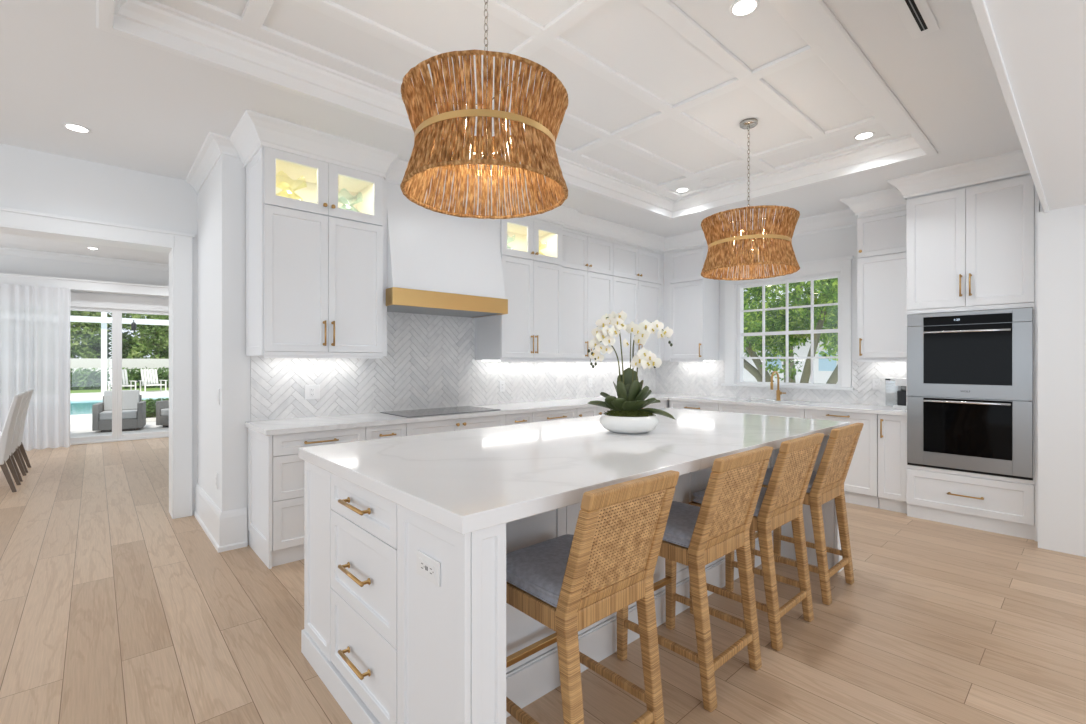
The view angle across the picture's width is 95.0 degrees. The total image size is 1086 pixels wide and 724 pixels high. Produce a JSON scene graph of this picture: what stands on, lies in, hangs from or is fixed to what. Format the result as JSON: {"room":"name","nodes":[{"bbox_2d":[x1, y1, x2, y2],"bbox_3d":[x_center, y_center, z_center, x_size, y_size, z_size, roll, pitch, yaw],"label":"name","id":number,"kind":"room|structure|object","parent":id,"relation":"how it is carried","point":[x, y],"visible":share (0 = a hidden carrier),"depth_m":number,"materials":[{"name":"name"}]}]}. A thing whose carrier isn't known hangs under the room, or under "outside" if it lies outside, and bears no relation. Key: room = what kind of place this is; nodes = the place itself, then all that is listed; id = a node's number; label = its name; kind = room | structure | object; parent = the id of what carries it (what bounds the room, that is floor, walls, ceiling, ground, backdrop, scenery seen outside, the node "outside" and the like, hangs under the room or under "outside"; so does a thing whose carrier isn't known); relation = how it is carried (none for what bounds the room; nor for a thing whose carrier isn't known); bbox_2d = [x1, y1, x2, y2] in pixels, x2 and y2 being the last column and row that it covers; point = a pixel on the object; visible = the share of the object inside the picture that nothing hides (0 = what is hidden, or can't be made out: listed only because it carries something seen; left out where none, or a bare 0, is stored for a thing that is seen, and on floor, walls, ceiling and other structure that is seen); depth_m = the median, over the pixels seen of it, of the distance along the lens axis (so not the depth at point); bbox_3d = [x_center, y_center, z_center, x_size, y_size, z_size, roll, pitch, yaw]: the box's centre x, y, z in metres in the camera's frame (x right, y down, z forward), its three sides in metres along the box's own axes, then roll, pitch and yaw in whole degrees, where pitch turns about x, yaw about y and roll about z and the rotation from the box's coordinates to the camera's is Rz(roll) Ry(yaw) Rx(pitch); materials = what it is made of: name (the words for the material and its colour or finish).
{"room":"kitchen","nodes":[
{"label":"kitchen","id":0,"kind":"room"},
{"bbox_2d":[0,254,168,298],"bbox_3d":[-7.933,-0.195,8.063,7.000,3.100,0.200,0,0,-42],"label":"wall","id":1,"kind":"structure","parent":0,"point":[10,264],"depth_m":8.24,"materials":[{"name":"white paint"}]},
{"bbox_2d":[0,273,168,296],"bbox_3d":[-7.785,-1.250,7.899,6.800,0.170,0.240,0,0,-42],"label":"trim","id":2,"kind":"structure","parent":1,"relation":"attached to","point":[5,278],"depth_m":8.11,"materials":[{"name":"white wood"}]},
{"bbox_2d":[0,247,168,270],"bbox_3d":[-7.836,-1.695,7.955,6.800,0.100,0.090,0,0,-42],"label":"trim","id":3,"kind":"structure","parent":1,"relation":"attached to","point":[3,250],"depth_m":8.18,"materials":[{"name":"white wood"}]},
{"bbox_2d":[70,292,168,444],"bbox_3d":[-7.739,0.110,8.184,5.350,2.490,0.180,0,0,-42],"label":"door","id":4,"kind":"structure","parent":1,"relation":"in","point":[115,304],"depth_m":8.52,"materials":[{"name":"white wood"}]},
{"bbox_2d":[0,233,168,264],"bbox_3d":[-6.059,-1.795,5.982,7.000,0.100,5.800,0,0,-42],"label":"ceiling","id":5,"kind":"structure","parent":0,"point":[6,240],"depth_m":7.72,"materials":[{"name":"white paint"}]},
{"bbox_2d":[0,143,196,514],"bbox_3d":[-4.897,-0.120,2.958,4.680,2.950,0.250,0,0,-42],"label":"wall","id":6,"kind":"structure","parent":0,"point":[30,180],"depth_m":4.02,"materials":[{"name":"white paint"}]},
{"bbox_2d":[0,207,194,518],"bbox_3d":[-4.525,0.115,3.273,3.655,2.480,0.300,0,0,-42],"label":"trim","id":7,"kind":"structure","parent":6,"relation":"attached to","point":[178,245],"depth_m":4.30,"materials":[{"name":"white wood"}]},
{"bbox_2d":[197,154,577,544],"bbox_3d":[-0.676,-0.120,5.817,5.420,2.950,1.150,0,0,-42],"label":"wall","id":8,"kind":"structure","parent":0,"point":[223,364],"depth_m":3.67,"materials":[{"name":"white paint"}]},
{"bbox_2d":[185,132,239,193],"bbox_3d":[-2.626,-1.545,4.000,0.270,0.100,1.239,0,0,-42],"label":"trim","id":9,"kind":"structure","parent":8,"relation":"attached to","point":[214,145],"depth_m":3.75,"materials":[{"name":"white wood"}]},
{"bbox_2d":[216,472,217,488],"bbox_3d":[-2.429,0.885,3.707,0.009,0.115,0.072,0,0,-42],"label":"wall outlet","id":10,"kind":"object","parent":8,"relation":"attached to","point":[216,472],"visible":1,"depth_m":3.69,"materials":[{"name":"white plastic"}]},
{"bbox_2d":[194,483,247,552],"bbox_3d":[-2.633,1.215,4.035,0.183,0.280,1.177,0,0,-42],"label":"baseboard","id":11,"kind":"structure","parent":8,"relation":"attached to","point":[226,530],"depth_m":3.65,"materials":[{"name":"white"}]},
{"bbox_2d":[304,385,319,399],"bbox_3d":[-1.841,0.240,3.972,0.115,0.115,0.009,0,0,-42],"label":"wall outlet","id":12,"kind":"object","parent":8,"relation":"attached to","point":[310,391],"visible":1,"depth_m":3.97,"materials":[{"name":"white plastic"}]},
{"bbox_2d":[310,388,314,395],"bbox_3d":[-1.839,0.240,3.970,0.034,0.068,0.002,0,0,-42],"label":"receptacle","id":13,"kind":"object","parent":12,"relation":"attached to","point":[312,390],"depth_m":3.97,"materials":[{"name":"white plastic"}]},
{"bbox_2d":[246,146,382,358],"bbox_3d":[-1.701,-0.736,3.751,0.836,1.418,0.528,0,0,-42],"label":"upper cabinet","id":14,"kind":"object","parent":8,"relation":"attached to","point":[314,229],"visible":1,"depth_m":3.57,"materials":[{"name":"white paint"}]},
{"bbox_2d":[382,176,507,355],"bbox_3d":[-0.932,-0.817,4.409,1.184,1.544,0.590,0,0,-42],"label":"range hood","id":15,"kind":"object","parent":8,"relation":"attached to","point":[435,263],"visible":0.69,"depth_m":4.17,"materials":[{"name":"white paint"}]},
{"bbox_2d":[251,312,655,420],"bbox_3d":[-0.280,-0.067,5.392,5.080,1.016,0.010,0,0,-42],"label":"backsplash","id":16,"kind":"structure","parent":8,"relation":"attached to","point":[430,362],"depth_m":4.61,"materials":[{"name":"tile"}]},
{"bbox_2d":[499,381,504,391],"bbox_3d":[-0.429,0.255,5.244,0.072,0.115,0.009,0,0,-42],"label":"wall outlet","id":17,"kind":"object","parent":8,"relation":"attached to","point":[501,383],"visible":1,"depth_m":5.24,"materials":[{"name":"white plastic"}]},
{"bbox_2d":[475,213,561,361],"bbox_3d":[-0.229,-0.704,5.111,0.799,1.403,0.478,0,0,-42],"label":"upper cabinet","id":18,"kind":"object","parent":8,"relation":"attached to","point":[531,251],"visible":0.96,"depth_m":4.95,"materials":[{"name":"white paint"}]},
{"bbox_2d":[561,230,612,361],"bbox_3d":[0.380,-0.704,5.692,0.877,1.403,0.428,0,0,-42],"label":"upper cabinet","id":19,"kind":"object","parent":8,"relation":"attached to","point":[587,262],"visible":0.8,"depth_m":5.53,"materials":[{"name":"white paint"}]},
{"bbox_2d":[588,378,591,386],"bbox_3d":[0.586,0.255,6.157,0.072,0.115,0.009,0,0,-42],"label":"wall outlet","id":20,"kind":"object","parent":8,"relation":"attached to","point":[589,379],"visible":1,"depth_m":6.15,"materials":[{"name":"white plastic"}]},
{"bbox_2d":[230,109,1029,252],"bbox_3d":[0.607,-1.514,4.927,6.007,0.162,3.073,0,0,-6],"label":"trim","id":21,"kind":"structure","parent":8,"relation":"attached to","point":[254,130],"depth_m":4.02,"materials":[{"name":"white wood"}]},
{"bbox_2d":[612,243,660,361],"bbox_3d":[1.067,-0.704,6.311,0.969,1.403,0.428,0,0,-42],"label":"upper cabinet","id":22,"kind":"object","parent":8,"relation":"attached to","point":[636,272],"visible":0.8,"depth_m":6.15,"materials":[{"name":"white paint"}]},
{"bbox_2d":[502,206,905,254],"bbox_3d":[1.491,-1.425,4.912,3.090,0.039,3.075,0,0,-42],"label":"trim","id":23,"kind":"structure","parent":22,"relation":"on","point":[900,208],"depth_m":5.49,"materials":[{"name":"white wood"}]},
{"bbox_2d":[0,437,1085,723],"bbox_3d":[-1.662,1.380,3.415,10.100,0.050,15.300,0,0,-42],"label":"floor","id":24,"kind":"structure","parent":0,"point":[115,609],"depth_m":2.52,"materials":[{"name":"brown wood"}]},
{"bbox_2d":[0,393,23,491],"bbox_3d":[-5.842,0.850,5.168,0.593,1.010,0.470,0,0,-42],"label":"dining chair","id":25,"kind":"object","parent":24,"relation":"on","point":[6,437],"visible":1,"depth_m":5.17,"materials":[{"name":"white fabric"}]},
{"bbox_2d":[0,389,32,472],"bbox_3d":[-6.659,0.850,6.075,0.593,1.010,0.470,0,0,-42],"label":"dining chair","id":26,"kind":"object","parent":24,"relation":"on","point":[20,448],"visible":0.45,"depth_m":6.19,"materials":[{"name":"white fabric"}]},
{"bbox_2d":[10,391,28,481],"bbox_3d":[-6.250,0.850,5.622,0.593,1.010,0.470,0,0,-42],"label":"dining chair","id":27,"kind":"object","parent":24,"relation":"on","point":[13,451],"visible":0.51,"depth_m":5.73,"materials":[{"name":"white fabric"}]},
{"bbox_2d":[0,284,69,450],"bbox_3d":[-8.465,0.093,7.021,2.615,2.517,0.093,0,0,-42],"label":"sheer curtain","id":28,"kind":"object","parent":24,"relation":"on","point":[34,320],"visible":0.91,"depth_m":7.64,"materials":[{"name":"white fabric"}]},
{"bbox_2d":[248,427,365,568],"bbox_3d":[-1.728,0.915,3.656,0.644,0.880,0.623,0,0,-42],"label":"base cabinet","id":29,"kind":"object","parent":24,"relation":"on","point":[275,468],"visible":0.53,"depth_m":3.35,"materials":[{"name":"white paint"}]},
{"bbox_2d":[366,423,405,439],"bbox_3d":[-1.368,0.915,3.981,0.321,0.880,0.623,0,0,-42],"label":"base cabinet","id":30,"kind":"object","parent":24,"relation":"on","point":[394,430],"visible":0.22,"depth_m":3.77,"materials":[{"name":"white paint"}]},
{"bbox_2d":[406,415,505,435],"bbox_3d":[-0.887,0.915,4.418,0.975,0.880,0.616,0,0,-42],"label":"base cabinet","id":31,"kind":"object","parent":24,"relation":"on","point":[428,427],"visible":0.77,"depth_m":4.17,"materials":[{"name":"white paint"}]},
{"bbox_2d":[505,412,531,424],"bbox_3d":[-0.402,0.915,4.851,0.322,0.880,0.623,0,0,-42],"label":"base cabinet","id":32,"kind":"object","parent":24,"relation":"on","point":[518,418],"visible":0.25,"depth_m":4.64,"materials":[{"name":"white paint"}]},
{"bbox_2d":[532,408,576,422],"bbox_3d":[-0.056,0.915,5.162,0.603,0.880,0.623,0,0,-42],"label":"base cabinet","id":33,"kind":"object","parent":24,"relation":"on","point":[540,416],"visible":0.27,"depth_m":4.94,"materials":[{"name":"white paint"}]},
{"bbox_2d":[301,435,843,723],"bbox_3d":[0.427,0.902,2.806,3.014,0.906,1.389,0,0,-42],"label":"kitchen island","id":34,"kind":"object","parent":24,"relation":"on","point":[391,645],"visible":0.58,"depth_m":1.76,"materials":[{"name":"white paint"}]},
{"bbox_2d":[417,550,439,586],"bbox_3d":[-0.341,0.608,1.471,0.009,0.070,0.134,0,0,-42],"label":"island outlet","id":35,"kind":"object","parent":34,"relation":"attached to","point":[428,567],"visible":1,"depth_m":1.46,"materials":[{"name":"white plastic"}]},
{"bbox_2d":[419,558,434,578],"bbox_3d":[-0.343,0.608,1.469,0.002,0.034,0.096,0,0,-42],"label":"receptacle","id":36,"kind":"object","parent":35,"relation":"attached to","point":[426,565],"depth_m":1.47,"materials":[{"name":"white plastic"}]},
{"bbox_2d":[298,408,849,534],"bbox_3d":[0.450,0.424,2.821,3.030,0.048,1.397,0,0,-42],"label":"island countertop","id":37,"kind":"structure","parent":34,"relation":"on","point":[470,480],"depth_m":2.08,"materials":[{"name":"white stone"}]},
{"bbox_2d":[587,310,674,433],"bbox_3d":[0.503,0.051,2.858,0.413,0.698,0.377,0,0,-42],"label":"potted orchid","id":38,"kind":"object","parent":37,"relation":"on","point":[627,415],"visible":1,"depth_m":2.84,"materials":[{"name":"white plant"}]},
{"bbox_2d":[506,470,679,723],"bbox_3d":[0.126,0.863,1.736,0.441,0.985,0.528,0,0,-42],"label":"counter stool","id":39,"kind":"object","parent":24,"relation":"on","point":[568,583],"visible":0.98,"depth_m":1.61,"materials":[{"name":"wicker"}]},
{"bbox_2d":[506,534,573,604],"bbox_3d":[0.085,0.724,1.782,0.420,0.060,0.389,0,0,-42],"label":"cushion","id":40,"kind":"object","parent":39,"relation":"on","point":[535,573],"depth_m":1.68,"materials":[{"name":"grey fabric"}]},
{"bbox_2d":[577,406,611,417],"bbox_3d":[0.397,0.915,5.574,0.619,0.880,0.616,0,0,-42],"label":"base cabinet","id":41,"kind":"object","parent":24,"relation":"on","point":[597,410],"visible":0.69,"depth_m":5.31,"materials":[{"name":"white paint"}]},
{"bbox_2d":[642,400,668,408],"bbox_3d":[1.219,0.915,6.314,1.589,0.880,0.616,0,0,-42],"label":"base cabinet","id":42,"kind":"object","parent":24,"relation":"on","point":[664,403],"visible":0.06,"depth_m":6.15,"materials":[{"name":"white paint"}]},
{"bbox_2d":[245,393,905,435],"bbox_3d":[0.737,0.458,4.234,5.118,0.034,3.074,0,0,-42],"label":"countertop","id":43,"kind":"structure","parent":42,"relation":"on","point":[310,424],"depth_m":4.59,"materials":[{"name":"white stone"}]},
{"bbox_2d":[380,406,499,417],"bbox_3d":[-0.900,0.437,4.437,0.920,0.007,0.510,0,0,-42],"label":"cooktop","id":44,"kind":"object","parent":43,"relation":"in","point":[462,409],"visible":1,"depth_m":4.37,"materials":[{"name":"black glass"}]},
{"bbox_2d":[770,371,785,400],"bbox_3d":[2.660,0.270,5.639,0.211,0.341,0.111,0,0,-42],"label":"faucet","id":45,"kind":"object","parent":43,"relation":"on","point":[778,393],"visible":1,"depth_m":5.69,"materials":[{"name":"gold metal"}]},
{"bbox_2d":[884,378,905,408],"bbox_3d":[3.422,0.298,4.770,0.230,0.285,0.230,0,0,-42],"label":"coffee maker","id":46,"kind":"object","parent":43,"relation":"on","point":[900,382],"visible":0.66,"depth_m":4.68,"materials":[{"name":"white plastic"}]},
{"bbox_2d":[669,400,718,411],"bbox_3d":[2.010,0.915,6.176,0.638,0.880,0.659,0,0,-42],"label":"base cabinet","id":47,"kind":"object","parent":24,"relation":"on","point":[704,406],"visible":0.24,"depth_m":5.97,"materials":[{"name":"white paint"}]},
{"bbox_2d":[616,446,772,711],"bbox_3d":[0.668,0.863,2.224,0.441,0.985,0.528,0,0,-42],"label":"counter stool","id":48,"kind":"object","parent":24,"relation":"on","point":[695,537],"visible":0.97,"depth_m":2.08,"materials":[{"name":"brown wicker"}]},
{"bbox_2d":[663,501,699,545],"bbox_3d":[0.627,0.724,2.270,0.420,0.060,0.389,0,0,-42],"label":"cushion","id":49,"kind":"object","parent":48,"relation":"on","point":[682,518],"depth_m":2.12,"materials":[{"name":"grey fabric"}]},
{"bbox_2d":[689,433,823,650],"bbox_3d":[1.121,0.863,2.632,0.441,0.985,0.528,0,0,-42],"label":"counter stool","id":50,"kind":"object","parent":24,"relation":"on","point":[780,503],"visible":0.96,"depth_m":2.47,"materials":[{"name":"brown wicker"}]},
{"bbox_2d":[693,487,766,514],"bbox_3d":[1.080,0.724,2.678,0.420,0.060,0.389,0,0,-42],"label":"cushion","id":51,"kind":"object","parent":50,"relation":"on","point":[760,509],"depth_m":2.63,"materials":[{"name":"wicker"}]},
{"bbox_2d":[719,403,804,418],"bbox_3d":[2.547,0.917,5.585,0.631,0.876,0.935,0,0,-42],"label":"base cabinet","id":52,"kind":"object","parent":24,"relation":"on","point":[731,408],"visible":0.13,"depth_m":5.36,"materials":[{"name":"white paint"}]},
{"bbox_2d":[749,423,863,604],"bbox_3d":[1.608,0.863,3.071,0.441,0.985,0.528,0,0,-42],"label":"counter stool","id":53,"kind":"object","parent":24,"relation":"on","point":[826,484],"visible":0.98,"depth_m":2.91,"materials":[{"name":"brown wicker"}]},
{"bbox_2d":[763,467,816,491],"bbox_3d":[1.567,0.724,3.117,0.420,0.060,0.389,0,0,-42],"label":"cushion","id":54,"kind":"object","parent":53,"relation":"on","point":[812,486],"depth_m":3.03,"materials":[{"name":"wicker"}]},
{"bbox_2d":[805,409,878,507],"bbox_3d":[3.059,0.915,4.989,0.608,0.880,0.626,0,0,-42],"label":"base cabinet","id":55,"kind":"object","parent":24,"relation":"on","point":[861,481],"visible":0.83,"depth_m":4.67,"materials":[{"name":"white paint"}]},
{"bbox_2d":[878,414,906,513],"bbox_3d":[3.359,0.915,4.678,0.638,0.880,0.227,0,0,-42],"label":"base cabinet","id":56,"kind":"object","parent":24,"relation":"on","point":[892,468],"visible":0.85,"depth_m":4.50,"materials":[{"name":"white paint"}]},
{"bbox_2d":[906,173,1039,541],"bbox_3d":[3.689,-0.045,4.262,0.703,2.800,0.826,0,0,-42],"label":"tall cabinet","id":57,"kind":"object","parent":24,"relation":"on","point":[972,247],"visible":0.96,"depth_m":4.03,"materials":[{"name":"white paint"}]},
{"bbox_2d":[907,307,1032,479],"bbox_3d":[3.650,0.242,4.245,0.655,1.310,0.782,0,0,-42],"label":"double oven","id":58,"kind":"object","parent":57,"relation":"in","point":[970,373],"visible":1,"depth_m":4.03,"materials":[{"name":"silver metal"}]},
{"bbox_2d":[0,0,1085,236],"bbox_3d":[0.245,-1.470,1.297,10.100,0.750,9.600,0,0,-42],"label":"ceiling","id":59,"kind":"structure","parent":0,"point":[145,108],"depth_m":2.92,"materials":[{"name":"white paint"}]},
{"bbox_2d":[63,123,90,132],"bbox_3d":[-3.176,-1.592,3.395,0.142,0.004,0.142,0,0,-42],"label":"recessed light","id":60,"kind":"object","parent":59,"relation":"in","point":[73,127],"visible":1,"depth_m":3.40,"materials":[{"name":"white"}]},
{"bbox_2d":[400,0,567,218],"bbox_3d":[-0.233,-1.220,2.037,0.672,1.088,0.673,0,0,-37],"label":"pendant light","id":61,"kind":"object","parent":59,"relation":"hanging from","point":[440,133],"visible":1,"depth_m":1.81,"materials":[{"name":"wicker"}]},
{"bbox_2d":[96,0,937,219],"bbox_3d":[0.445,-1.673,3.078,4.770,0.184,2.370,0,0,-42],"label":"trim","id":62,"kind":"structure","parent":59,"relation":"attached to","point":[152,23],"depth_m":3.01,"materials":[{"name":"white"}]},
{"bbox_2d":[154,0,909,199],"bbox_3d":[0.445,-1.754,3.078,4.620,0.024,2.220,0,0,-42],"label":"trim","id":63,"kind":"structure","parent":59,"relation":"attached to","point":[249,24],"depth_m":2.94,"materials":[{"name":"white wood"}]},
{"bbox_2d":[675,188,688,192],"bbox_3d":[1.429,-1.762,5.108,0.142,0.004,0.142,0,0,-42],"label":"recessed light","id":64,"kind":"object","parent":59,"relation":"in","point":[679,190],"visible":1,"depth_m":5.12,"materials":[{"name":"white plastic"}]},
{"bbox_2d":[729,0,759,17],"bbox_3d":[1.001,-1.762,2.475,0.142,0.004,0.142,0,0,-42],"label":"recessed light","id":65,"kind":"object","parent":59,"relation":"in","point":[739,8],"visible":1,"depth_m":2.48,"materials":[{"name":"white"}]},
{"bbox_2d":[701,118,799,280],"bbox_3d":[1.513,-1.208,3.662,0.680,1.112,0.679,0,0,-42],"label":"pendant light","id":66,"kind":"object","parent":59,"relation":"hanging from","point":[773,241],"visible":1,"depth_m":3.43,"materials":[{"name":"wicker"}]},
{"bbox_2d":[854,132,874,139],"bbox_3d":[2.505,-1.762,3.884,0.142,0.004,0.142,0,0,-42],"label":"recessed light","id":67,"kind":"object","parent":59,"relation":"in","point":[865,135],"visible":1,"depth_m":3.88,"materials":[{"name":"white plastic"}]},
{"bbox_2d":[891,0,939,38],"bbox_3d":[1.488,-1.591,2.083,1.000,0.008,0.105,0,0,-42],"label":"ceiling vent","id":68,"kind":"object","parent":59,"relation":"in","point":[917,16],"visible":1,"depth_m":2.29,"materials":[{"name":"white metal"}]},
{"bbox_2d":[599,413,658,433],"bbox_3d":[0.494,0.350,2.867,0.336,0.099,0.336,0,0,-42],"label":"bowl","id":69,"kind":"object","parent":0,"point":[626,423],"depth_m":2.74,"materials":[{"name":"white ceramic"}]},
{"bbox_2d":[656,226,905,405],"bbox_3d":[2.974,-0.120,5.692,0.161,2.950,3.920,0,0,-42],"label":"wall","id":70,"kind":"structure","parent":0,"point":[842,242],"depth_m":5.55,"materials":[{"name":"white paint"}]},
{"bbox_2d":[660,248,718,361],"bbox_3d":[1.890,-0.704,6.453,0.435,1.403,0.600,0,0,-42],"label":"upper cabinet","id":71,"kind":"object","parent":70,"relation":"attached to","point":[689,300],"visible":0.99,"depth_m":6.30,"materials":[{"name":"white paint"}]},
{"bbox_2d":[721,255,854,390],"bbox_3d":[2.813,-0.410,5.816,0.175,1.419,1.480,0,0,-42],"label":"window","id":72,"kind":"structure","parent":70,"relation":"attached to","point":[840,268],"depth_m":5.71,"materials":[{"name":"white wood"}]},
{"bbox_2d":[872,378,880,389],"bbox_3d":[3.406,0.225,5.085,0.009,0.115,0.072,0,0,-42],"label":"wall outlet","id":73,"kind":"object","parent":70,"relation":"attached to","point":[876,382],"visible":1,"depth_m":5.08,"materials":[{"name":"white plastic"}]},
{"bbox_2d":[857,210,906,361],"bbox_3d":[3.359,-0.704,4.827,0.428,1.403,0.453,0,0,-42],"label":"upper cabinet","id":74,"kind":"object","parent":70,"relation":"attached to","point":[881,239],"visible":0.84,"depth_m":4.74,"materials":[{"name":"white paint"}]},
{"bbox_2d":[1038,202,1085,556],"bbox_3d":[5.410,-0.120,2.372,0.984,2.950,4.285,0,0,-42],"label":"wall","id":75,"kind":"structure","parent":0,"point":[1062,231],"depth_m":3.54,"materials":[{"name":"white paint"}]},
{"bbox_2d":[970,0,1048,212],"bbox_3d":[1.282,-1.337,1.491,7.900,0.514,0.050,0,0,-42],"label":"trim","id":76,"kind":"structure","parent":75,"relation":"attached to","point":[979,6],"depth_m":1.95,"materials":[{"name":"white wood"}]},
{"label":"outside","id":77,"kind":"structure","parent":0,"visible":0},
{"bbox_3d":[27.684,1.755,18.871,53.600,0.200,31.000,0,0,-42],"label":"driveway","id":78,"kind":"object","parent":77,"visible":0},
{"bbox_2d":[744,278,837,383],"bbox_3d":[4.848,-0.651,9.698,3.510,4.668,5.229,0,0,-34],"label":"tree","id":79,"kind":"object","parent":78,"relation":"on","point":[753,322],"visible":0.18,"depth_m":9.46,"materials":[{"name":"green plant"}]},
{"bbox_2d":[744,319,837,383],"bbox_3d":[21.400,-0.845,31.379,8.200,5.000,31.200,0,0,-42],"label":"house","id":80,"kind":"structure","parent":78,"relation":"on","point":[823,368],"depth_m":32.05,"materials":[{"name":"white paint"}]},
{"bbox_2d":[744,284,837,382],"bbox_3d":[6.828,-1.357,13.094,4.281,6.040,6.015,0,0,-42],"label":"tree","id":81,"kind":"object","parent":78,"relation":"on","point":[756,292],"visible":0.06,"depth_m":13.57,"materials":[{"name":"green plant"}]},
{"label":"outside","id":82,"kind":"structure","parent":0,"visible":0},
{"bbox_2d":[70,387,168,392],"bbox_3d":[-30.613,1.550,33.999,50.000,0.210,28.500,0,0,-42],"label":"lawn","id":83,"kind":"structure","parent":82,"point":[163,388],"depth_m":25.25,"materials":[{"name":"green plant"}]},
{"bbox_2d":[70,310,109,358],"bbox_3d":[-27.556,-2.446,28.989,4.271,7.812,2.920,0,0,-42],"label":"tree","id":84,"kind":"object","parent":83,"relation":"on","point":[76,332],"visible":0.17,"depth_m":28.97,"materials":[{"name":"green plant"}]},
{"bbox_2d":[80,312,149,358],"bbox_3d":[-28.587,-2.535,33.394,3.856,7.990,2.882,0,0,-36],"label":"tree","id":85,"kind":"object","parent":83,"relation":"on","point":[127,342],"visible":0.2,"depth_m":33.11,"materials":[{"name":"green plant"}]},
{"bbox_2d":[70,358,168,372],"bbox_3d":[-25.092,0.730,27.868,50.000,1.850,0.200,0,0,-42],"label":"wall","id":86,"kind":"structure","parent":83,"relation":"on","point":[75,363],"depth_m":28.68,"materials":[{"name":"white paint"}]},
{"bbox_2d":[70,366,168,389],"bbox_3d":[-23.134,0.904,27.200,30.190,1.331,1.621,0,0,-42],"label":"hedge","id":87,"kind":"object","parent":83,"relation":"on","point":[87,379],"visible":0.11,"depth_m":26.33,"materials":[{"name":"green plant"}]},
{"bbox_2d":[122,313,168,358],"bbox_3d":[-24.377,-2.467,31.881,4.162,7.853,2.875,0,0,-39],"label":"tree","id":88,"kind":"object","parent":83,"relation":"on","point":[158,342],"visible":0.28,"depth_m":31.02,"materials":[{"name":"green plant"}]},
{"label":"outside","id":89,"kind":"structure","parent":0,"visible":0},
{"bbox_2d":[70,421,168,437],"bbox_3d":[-8.528,1.445,10.218,17.000,0.120,3.800,0,0,-42],"label":"patio","id":90,"kind":"structure","parent":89,"point":[76,430],"depth_m":10.07,"materials":[{"name":"white concrete"}]},
{"bbox_2d":[92,390,145,432],"bbox_3d":[-8.619,0.985,10.158,0.770,0.800,0.672,0,0,-34],"label":"armchair","id":91,"kind":"object","parent":90,"relation":"on","point":[133,407],"visible":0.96,"depth_m":10.05,"materials":[{"name":"grey wicker"}]},
{"bbox_2d":[99,410,136,419],"bbox_3d":[-8.581,1.068,10.102,0.577,0.147,0.504,0,0,-34],"label":"seat cushion","id":92,"kind":"object","parent":91,"relation":"on","point":[106,414],"depth_m":9.96,"materials":[{"name":"grey fabric"}]},
{"bbox_2d":[104,390,139,410],"bbox_3d":[-8.740,0.790,10.338,0.562,0.409,0.139,0,0,-34],"label":"cushion","id":93,"kind":"object","parent":91,"relation":"on","point":[130,398],"depth_m":10.34,"materials":[{"name":"grey fabric"}]},
{"bbox_2d":[146,416,155,421],"bbox_3d":[-9.182,1.345,11.917,1.200,0.080,0.600,0,0,-42],"label":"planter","id":94,"kind":"object","parent":90,"relation":"on","point":[148,418],"depth_m":11.61,"materials":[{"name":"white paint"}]},
{"bbox_2d":[142,398,168,421],"bbox_3d":[-9.169,1.119,11.929,1.391,0.547,0.692,0,0,-42],"label":"shrub","id":95,"kind":"object","parent":90,"relation":"on","point":[150,404],"visible":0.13,"depth_m":11.68,"materials":[{"name":"green plant"}]},
{"bbox_2d":[156,400,168,427],"bbox_3d":[-7.753,0.985,10.796,0.770,0.800,0.672,0,0,8],"label":"armchair","id":96,"kind":"object","parent":90,"relation":"on","point":[162,407],"visible":0.12,"depth_m":10.51,"materials":[{"name":"grey wicker"}]},
{"bbox_2d":[161,408,168,415],"bbox_3d":[-7.762,1.068,10.728,0.577,0.147,0.504,0,0,8],"label":"seat cushion","id":97,"kind":"object","parent":96,"relation":"on","point":[164,411],"depth_m":10.51,"materials":[{"name":"grey fabric"}]},
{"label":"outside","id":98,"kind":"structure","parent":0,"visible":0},
{"bbox_2d":[70,390,168,424],"bbox_3d":[-15.624,1.520,17.352,28.000,0.170,16.300,0,0,-42],"label":"pool deck","id":99,"kind":"object","parent":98,"point":[74,397],"visible":0.09,"depth_m":20.13,"materials":[{"name":"white"}]},
{"bbox_2d":[70,398,164,414],"bbox_3d":[-14.011,1.540,17.055,16.000,0.110,6.900,0,0,-42],"label":"pool","id":100,"kind":"object","parent":99,"relation":"in","point":[84,407],"depth_m":16.25,"materials":[{"name":"teal liquid"}]},
{"bbox_2d":[70,312,168,394],"bbox_3d":[-18.207,-0.865,22.926,17.000,4.600,0.360,0,0,-42],"label":"post","id":101,"kind":"object","parent":99,"relation":"on","point":[103,319],"visible":0.3,"depth_m":21.92,"materials":[{"name":"white"}]},
{"bbox_2d":[131,320,136,330],"bbox_3d":[-18.331,-1.643,22.336,0.188,0.495,0.325,0,0,-22],"label":"hanging lantern","id":102,"kind":"object","parent":101,"relation":"hanging from","point":[133,324],"visible":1,"depth_m":22.22,"materials":[{"name":"black plastic"}]},
{"bbox_2d":[107,369,136,389],"bbox_3d":[-19.700,0.895,23.274,1.000,1.080,0.924,0,0,36],"label":"lounge chair","id":103,"kind":"object","parent":99,"relation":"on","point":[124,378],"visible":0.5,"depth_m":23.57,"materials":[{"name":"white paint"}]},
{"bbox_2d":[139,369,166,391],"bbox_3d":[-18.980,0.895,24.192,1.000,1.080,0.924,0,0,36],"label":"lounge chair","id":104,"kind":"object","parent":99,"relation":"on","point":[153,382],"visible":0.99,"depth_m":24.29,"materials":[{"name":"white paint"}]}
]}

